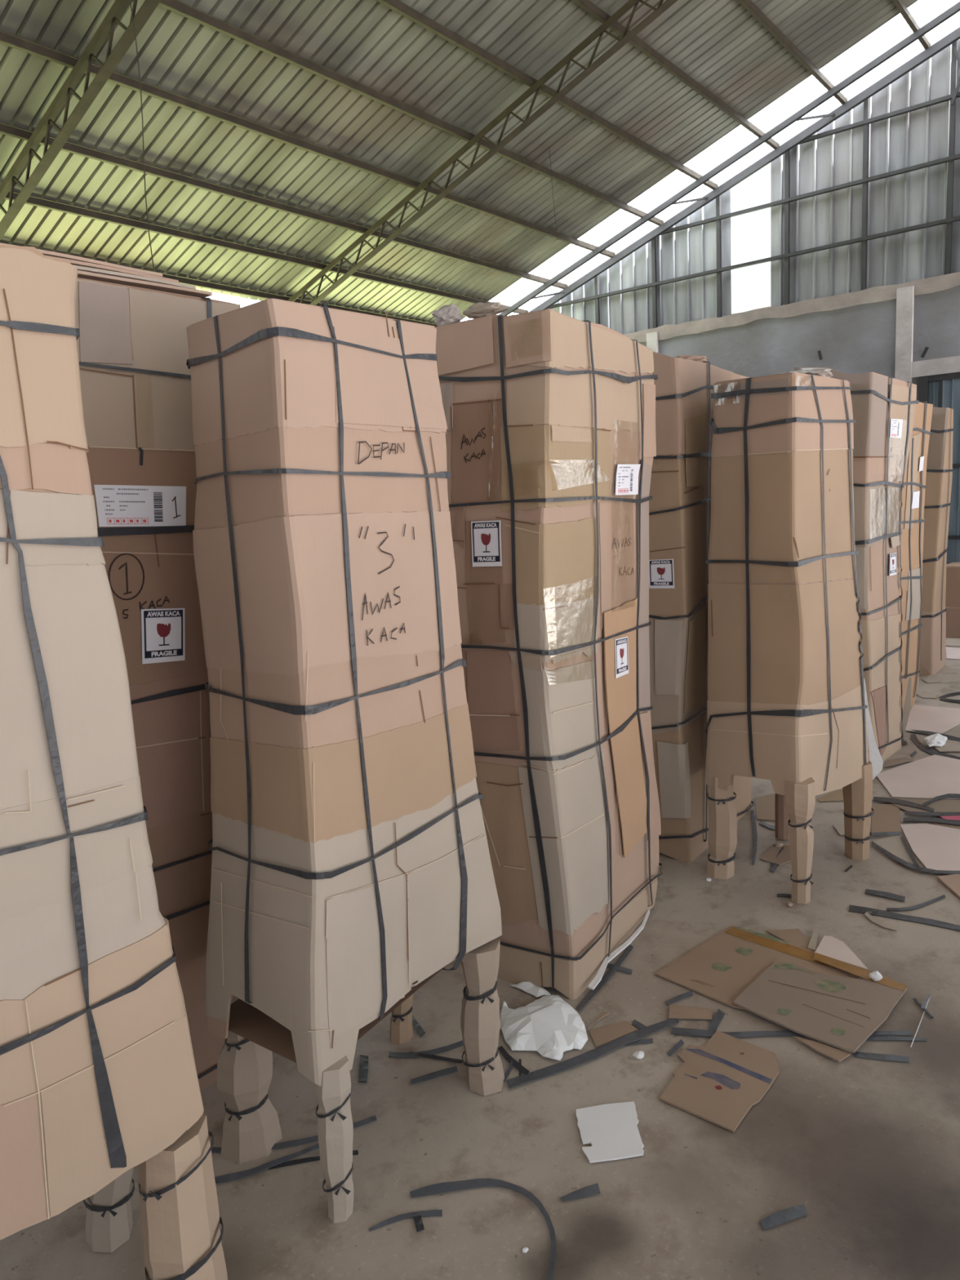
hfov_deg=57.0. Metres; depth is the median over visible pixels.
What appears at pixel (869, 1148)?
floor
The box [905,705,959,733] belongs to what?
cardboard sheet
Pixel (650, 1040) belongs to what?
strap offcut
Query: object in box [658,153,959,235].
beam
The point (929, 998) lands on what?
thread
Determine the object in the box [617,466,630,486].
print
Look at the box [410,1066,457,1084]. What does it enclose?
strap offcut
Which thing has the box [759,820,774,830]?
strap offcut
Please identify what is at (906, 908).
strap offcut
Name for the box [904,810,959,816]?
strap offcut
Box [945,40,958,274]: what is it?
wall post
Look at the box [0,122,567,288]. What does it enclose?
roof purlin
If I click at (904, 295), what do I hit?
pillar
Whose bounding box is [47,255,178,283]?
carton
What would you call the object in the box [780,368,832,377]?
wrap
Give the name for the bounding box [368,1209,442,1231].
strap offcut
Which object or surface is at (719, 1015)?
strap offcut
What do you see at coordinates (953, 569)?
carton
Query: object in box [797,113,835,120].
brace
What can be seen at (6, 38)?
roof purlin
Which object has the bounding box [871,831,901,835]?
strap offcut
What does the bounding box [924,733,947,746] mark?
plastic wad
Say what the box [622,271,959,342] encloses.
concrete beam
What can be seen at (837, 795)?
scrap
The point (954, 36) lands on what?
rafter
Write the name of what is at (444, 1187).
strap offcut
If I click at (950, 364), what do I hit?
trim
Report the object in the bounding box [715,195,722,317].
wall post
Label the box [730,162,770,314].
window
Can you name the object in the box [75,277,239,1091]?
package
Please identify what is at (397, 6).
roof purlin
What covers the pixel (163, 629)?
print
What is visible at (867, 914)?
strap offcut
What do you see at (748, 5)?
roof purlin
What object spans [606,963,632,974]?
strap offcut
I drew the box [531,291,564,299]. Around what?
brace
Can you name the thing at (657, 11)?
roof truss
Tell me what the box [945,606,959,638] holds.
carton
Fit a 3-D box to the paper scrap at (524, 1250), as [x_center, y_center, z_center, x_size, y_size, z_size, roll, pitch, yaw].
[0.091,1.236,1.790,0.012,0.007,0.013,4,11,39]
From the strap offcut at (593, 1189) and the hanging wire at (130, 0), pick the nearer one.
the strap offcut at (593, 1189)
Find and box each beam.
[546,215,959,309]
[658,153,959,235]
[797,91,959,145]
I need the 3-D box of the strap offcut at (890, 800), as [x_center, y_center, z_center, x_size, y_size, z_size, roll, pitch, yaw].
[1.989,0.766,4.147,0.285,0.005,0.077,6,12,44]
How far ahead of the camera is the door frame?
9.28 m
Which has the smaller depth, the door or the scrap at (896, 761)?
the scrap at (896, 761)
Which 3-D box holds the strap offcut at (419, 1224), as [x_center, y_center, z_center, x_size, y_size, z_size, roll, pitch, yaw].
[-0.130,1.234,1.869,0.017,0.004,0.040,-5,9,-14]
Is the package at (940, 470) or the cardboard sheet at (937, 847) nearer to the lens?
the cardboard sheet at (937, 847)
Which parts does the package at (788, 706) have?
leg, leg, leg, leg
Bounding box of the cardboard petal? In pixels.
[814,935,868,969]
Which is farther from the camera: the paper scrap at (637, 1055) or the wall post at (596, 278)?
the wall post at (596, 278)
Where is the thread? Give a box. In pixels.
[910,998,929,1047]
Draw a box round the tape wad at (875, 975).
[868,970,882,981]
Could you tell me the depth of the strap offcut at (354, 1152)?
2.06 m
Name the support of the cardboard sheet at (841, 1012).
on the cardboard sheet at (722, 966)
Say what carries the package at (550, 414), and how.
on the floor
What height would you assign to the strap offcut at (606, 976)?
0.005 m
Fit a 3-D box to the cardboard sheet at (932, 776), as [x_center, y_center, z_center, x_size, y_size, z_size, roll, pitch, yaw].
[2.298,0.698,4.551,0.462,0.004,0.803,2,10,29]
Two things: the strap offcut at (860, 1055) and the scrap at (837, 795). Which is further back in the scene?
the scrap at (837, 795)
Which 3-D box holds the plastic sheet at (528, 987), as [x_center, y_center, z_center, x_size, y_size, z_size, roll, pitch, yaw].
[0.162,1.076,2.740,0.142,0.020,0.057,4,11,39]
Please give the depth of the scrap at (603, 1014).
2.57 m
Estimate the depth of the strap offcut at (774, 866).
3.55 m
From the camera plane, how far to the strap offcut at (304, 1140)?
2.13 m
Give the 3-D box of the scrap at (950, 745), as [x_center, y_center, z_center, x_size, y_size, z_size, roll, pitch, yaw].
[2.672,0.598,5.045,0.180,0.004,0.267,-2,9,9]
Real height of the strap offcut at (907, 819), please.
0.005 m
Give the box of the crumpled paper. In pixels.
[500,995,587,1060]
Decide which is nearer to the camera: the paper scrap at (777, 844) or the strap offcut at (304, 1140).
the strap offcut at (304, 1140)
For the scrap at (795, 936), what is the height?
0.004 m
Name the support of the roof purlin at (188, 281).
on the roof truss at (657, 11)
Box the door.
[928,377,959,564]
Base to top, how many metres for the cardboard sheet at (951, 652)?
0.004 m
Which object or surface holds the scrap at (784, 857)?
on the floor
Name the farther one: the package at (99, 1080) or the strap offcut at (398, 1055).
the strap offcut at (398, 1055)
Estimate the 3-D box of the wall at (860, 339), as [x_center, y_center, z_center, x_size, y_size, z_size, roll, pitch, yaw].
[4.891,-1.962,9.444,12.900,3.520,0.150,4,11,39]
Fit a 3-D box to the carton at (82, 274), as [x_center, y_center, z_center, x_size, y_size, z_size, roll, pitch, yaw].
[-0.989,-0.843,2.144,0.394,0.007,0.520,4,11,39]
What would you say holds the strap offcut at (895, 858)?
on the cardboard sheet at (937, 847)
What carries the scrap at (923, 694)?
on the floor
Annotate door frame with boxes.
[919,371,959,539]
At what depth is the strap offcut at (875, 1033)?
2.43 m
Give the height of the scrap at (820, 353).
0.107 m
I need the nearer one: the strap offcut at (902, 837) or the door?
the strap offcut at (902, 837)
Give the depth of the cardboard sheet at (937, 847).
3.67 m
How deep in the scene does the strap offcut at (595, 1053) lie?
2.40 m
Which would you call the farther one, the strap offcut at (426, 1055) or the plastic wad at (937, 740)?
the plastic wad at (937, 740)
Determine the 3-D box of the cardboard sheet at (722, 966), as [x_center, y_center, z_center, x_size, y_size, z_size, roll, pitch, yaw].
[0.881,1.042,2.769,0.457,0.007,0.469,-11,12,-41]
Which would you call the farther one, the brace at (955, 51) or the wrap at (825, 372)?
the brace at (955, 51)
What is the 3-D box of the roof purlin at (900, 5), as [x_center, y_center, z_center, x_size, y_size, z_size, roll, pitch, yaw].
[-0.964,-4.652,2.232,0.040,0.062,17.380,4,11,39]
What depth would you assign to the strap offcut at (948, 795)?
4.19 m
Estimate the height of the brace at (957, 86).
0.558 m
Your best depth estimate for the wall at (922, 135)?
9.71 m
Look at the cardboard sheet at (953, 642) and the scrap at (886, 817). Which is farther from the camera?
the cardboard sheet at (953, 642)
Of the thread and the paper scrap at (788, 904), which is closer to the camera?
the thread
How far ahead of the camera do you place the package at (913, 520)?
5.67 m
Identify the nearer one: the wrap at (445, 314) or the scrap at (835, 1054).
the scrap at (835, 1054)
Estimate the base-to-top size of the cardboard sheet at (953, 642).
0.004 m
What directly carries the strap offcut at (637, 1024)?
on the floor
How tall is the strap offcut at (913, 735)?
0.005 m
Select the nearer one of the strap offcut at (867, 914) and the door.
the strap offcut at (867, 914)
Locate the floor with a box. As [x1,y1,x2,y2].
[0,637,959,1279]
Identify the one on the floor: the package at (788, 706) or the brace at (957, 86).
the package at (788, 706)
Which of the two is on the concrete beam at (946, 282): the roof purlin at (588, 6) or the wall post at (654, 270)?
the wall post at (654, 270)
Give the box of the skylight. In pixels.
[460,0,959,321]
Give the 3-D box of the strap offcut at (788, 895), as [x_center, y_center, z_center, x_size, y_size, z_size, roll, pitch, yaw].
[1.133,0.952,3.292,0.050,0.005,0.024,0,9,18]
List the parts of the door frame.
rail, rail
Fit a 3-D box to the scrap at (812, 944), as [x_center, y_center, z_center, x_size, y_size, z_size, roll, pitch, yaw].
[1.115,0.997,2.958,0.025,0.004,0.170,1,10,24]
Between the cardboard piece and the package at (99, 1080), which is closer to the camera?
the package at (99, 1080)
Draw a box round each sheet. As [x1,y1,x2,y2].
[510,981,551,997]
[576,1101,644,1163]
[655,925,861,1009]
[733,952,906,1053]
[876,754,959,799]
[888,798,959,812]
[900,823,959,873]
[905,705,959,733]
[937,874,959,897]
[945,637,959,646]
[946,647,959,659]
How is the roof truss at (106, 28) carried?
attached to the ceiling
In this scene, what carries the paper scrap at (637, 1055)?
on the floor
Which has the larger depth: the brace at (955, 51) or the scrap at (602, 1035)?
the brace at (955, 51)
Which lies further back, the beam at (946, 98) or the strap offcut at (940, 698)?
the beam at (946, 98)
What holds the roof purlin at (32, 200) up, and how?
attached to the ceiling
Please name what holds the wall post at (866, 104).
on the concrete beam at (946, 282)
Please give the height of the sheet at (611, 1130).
0.004 m
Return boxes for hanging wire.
[129,0,154,271]
[549,151,558,239]
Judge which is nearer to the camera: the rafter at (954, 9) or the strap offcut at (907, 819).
the strap offcut at (907, 819)
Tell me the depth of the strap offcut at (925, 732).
5.28 m
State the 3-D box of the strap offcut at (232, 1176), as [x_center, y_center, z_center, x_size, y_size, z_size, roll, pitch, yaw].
[-0.497,1.220,2.055,0.266,0.005,0.030,-6,9,-21]
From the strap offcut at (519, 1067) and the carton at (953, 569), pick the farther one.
the carton at (953, 569)
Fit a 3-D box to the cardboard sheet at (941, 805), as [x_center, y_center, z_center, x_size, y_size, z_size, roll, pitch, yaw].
[2.110,0.773,4.102,0.414,0.004,0.213,-1,9,13]
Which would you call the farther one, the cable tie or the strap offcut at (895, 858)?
the strap offcut at (895, 858)
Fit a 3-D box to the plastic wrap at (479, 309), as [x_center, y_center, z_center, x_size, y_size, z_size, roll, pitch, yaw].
[0.016,-0.957,2.565,0.163,0.044,0.068,4,11,39]
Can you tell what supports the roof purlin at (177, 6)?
attached to the ceiling
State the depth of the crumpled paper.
2.50 m
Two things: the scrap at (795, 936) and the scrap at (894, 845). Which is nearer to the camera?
the scrap at (795, 936)
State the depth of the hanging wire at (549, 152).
8.77 m
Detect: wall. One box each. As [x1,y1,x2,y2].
[550,39,959,333]
[639,285,959,400]
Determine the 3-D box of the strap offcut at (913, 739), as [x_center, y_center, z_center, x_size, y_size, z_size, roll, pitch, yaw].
[2.540,0.607,5.065,0.058,0.005,0.437,-2,9,4]
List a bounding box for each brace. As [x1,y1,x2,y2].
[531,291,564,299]
[672,196,707,204]
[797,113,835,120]
[950,77,959,105]
[951,43,959,68]
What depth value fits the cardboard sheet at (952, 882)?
3.32 m
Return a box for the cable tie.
[913,994,933,1017]
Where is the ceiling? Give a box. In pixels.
[0,0,918,323]
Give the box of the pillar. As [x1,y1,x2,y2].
[894,285,914,382]
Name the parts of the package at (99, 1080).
leg, leg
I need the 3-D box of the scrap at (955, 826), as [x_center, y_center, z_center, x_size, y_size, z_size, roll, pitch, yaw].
[2.049,0.808,3.918,0.287,0.004,0.090,4,11,36]
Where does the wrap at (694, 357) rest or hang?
on the package at (680, 504)
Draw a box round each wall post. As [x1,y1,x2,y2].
[594,275,599,324]
[651,237,657,328]
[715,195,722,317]
[784,150,790,304]
[861,97,869,290]
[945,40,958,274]
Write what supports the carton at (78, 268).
on the carton at (82, 274)
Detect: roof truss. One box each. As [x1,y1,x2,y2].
[0,0,160,239]
[287,0,677,305]
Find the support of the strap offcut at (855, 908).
on the floor
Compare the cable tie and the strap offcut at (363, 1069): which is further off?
the cable tie
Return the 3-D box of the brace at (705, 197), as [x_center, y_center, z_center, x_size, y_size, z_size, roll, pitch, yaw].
[2.449,-5.147,10.355,0.553,0.121,0.020,-6,9,-17]
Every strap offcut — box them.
[211,1115,377,1152]
[214,1143,319,1183]
[268,1150,358,1169]
[358,1054,368,1082]
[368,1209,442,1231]
[388,1040,463,1057]
[408,1051,462,1062]
[409,1177,555,1279]
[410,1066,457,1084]
[412,1015,425,1036]
[413,1215,424,1231]
[498,1045,529,1075]
[503,1059,513,1082]
[506,1017,679,1088]
[519,1058,521,1075]
[560,1182,599,1201]
[575,944,633,1011]
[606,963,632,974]
[624,1038,653,1045]
[631,1019,646,1029]
[665,990,693,1004]
[666,1039,684,1057]
[671,1026,806,1037]
[707,1008,724,1031]
[751,809,757,864]
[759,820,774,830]
[760,1204,807,1230]
[768,846,784,872]
[777,893,791,897]
[848,905,959,931]
[854,1051,909,1062]
[864,911,897,930]
[865,888,905,902]
[866,1035,927,1040]
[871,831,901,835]
[871,841,959,874]
[871,1031,911,1035]
[873,796,934,812]
[886,894,945,911]
[900,835,921,871]
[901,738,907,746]
[903,817,959,825]
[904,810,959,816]
[906,729,959,742]
[910,733,959,759]
[910,736,940,755]
[923,793,959,806]
[939,691,959,697]
[939,697,959,702]
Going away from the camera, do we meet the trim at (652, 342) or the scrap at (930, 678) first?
the scrap at (930, 678)
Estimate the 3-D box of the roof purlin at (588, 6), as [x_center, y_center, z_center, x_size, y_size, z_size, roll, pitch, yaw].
[-2.126,-4.231,3.271,0.040,0.062,17.380,4,11,39]
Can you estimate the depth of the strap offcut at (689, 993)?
2.65 m
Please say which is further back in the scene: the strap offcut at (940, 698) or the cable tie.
the strap offcut at (940, 698)
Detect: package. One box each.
[0,244,227,1279]
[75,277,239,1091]
[186,298,504,1223]
[434,308,662,999]
[648,351,754,862]
[705,372,883,903]
[794,366,919,761]
[898,401,933,714]
[919,406,954,675]
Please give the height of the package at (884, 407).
2.209 m
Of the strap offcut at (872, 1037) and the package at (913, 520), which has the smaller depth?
the strap offcut at (872, 1037)
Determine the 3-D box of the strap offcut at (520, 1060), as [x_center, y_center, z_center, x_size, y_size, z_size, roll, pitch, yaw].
[0.108,1.145,2.371,0.007,0.004,0.069,-2,9,3]
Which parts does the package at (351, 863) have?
leg, leg, leg, leg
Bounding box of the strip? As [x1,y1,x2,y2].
[939,815,959,820]
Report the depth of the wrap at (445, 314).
2.62 m
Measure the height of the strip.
0.002 m
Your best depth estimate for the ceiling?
7.70 m
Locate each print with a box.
[102,488,147,515]
[156,622,170,637]
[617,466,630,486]
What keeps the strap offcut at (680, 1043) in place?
on the floor
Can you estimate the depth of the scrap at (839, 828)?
3.90 m
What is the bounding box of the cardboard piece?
[659,1030,779,1132]
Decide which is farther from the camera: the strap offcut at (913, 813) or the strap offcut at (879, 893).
the strap offcut at (913, 813)
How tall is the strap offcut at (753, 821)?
0.005 m
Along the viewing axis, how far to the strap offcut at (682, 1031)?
2.46 m
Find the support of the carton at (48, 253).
on the carton at (71, 261)
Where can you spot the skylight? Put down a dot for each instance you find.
(896, 29)
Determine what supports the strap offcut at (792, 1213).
on the floor
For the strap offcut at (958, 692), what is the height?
0.005 m
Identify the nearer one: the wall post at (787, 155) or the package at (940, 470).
the package at (940, 470)
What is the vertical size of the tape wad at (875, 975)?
0.026 m
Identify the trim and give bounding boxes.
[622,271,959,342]
[646,332,658,352]
[911,355,959,377]
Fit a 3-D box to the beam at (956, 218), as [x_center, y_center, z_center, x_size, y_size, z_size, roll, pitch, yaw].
[4.015,-4.339,9.642,8.382,0.035,0.050,4,11,39]
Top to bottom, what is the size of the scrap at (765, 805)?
0.004 m
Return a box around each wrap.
[431,303,463,326]
[462,302,508,318]
[673,355,708,363]
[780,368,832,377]
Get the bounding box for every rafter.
[498,1,959,315]
[529,26,959,311]
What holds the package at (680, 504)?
on the floor
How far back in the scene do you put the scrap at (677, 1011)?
2.57 m
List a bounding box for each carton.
[0,242,162,276]
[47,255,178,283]
[71,264,195,288]
[77,270,212,297]
[945,562,959,606]
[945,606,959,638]
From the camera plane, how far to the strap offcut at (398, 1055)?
2.45 m
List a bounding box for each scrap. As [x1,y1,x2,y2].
[521,1247,528,1253]
[588,1011,608,1029]
[588,1020,637,1047]
[632,1050,644,1058]
[668,1004,711,1019]
[755,793,789,821]
[760,844,791,865]
[765,928,811,950]
[774,842,783,847]
[786,902,793,906]
[793,1035,850,1062]
[808,925,817,951]
[817,350,822,359]
[817,789,843,801]
[832,823,844,835]
[871,804,902,832]
[871,835,914,864]
[882,756,914,767]
[914,821,959,828]
[915,690,937,698]
[920,346,928,358]
[921,674,943,683]
[933,739,959,751]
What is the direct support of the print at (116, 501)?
on the package at (132, 341)
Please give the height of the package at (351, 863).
1.939 m
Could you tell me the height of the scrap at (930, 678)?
0.004 m
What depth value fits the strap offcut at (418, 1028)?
2.57 m

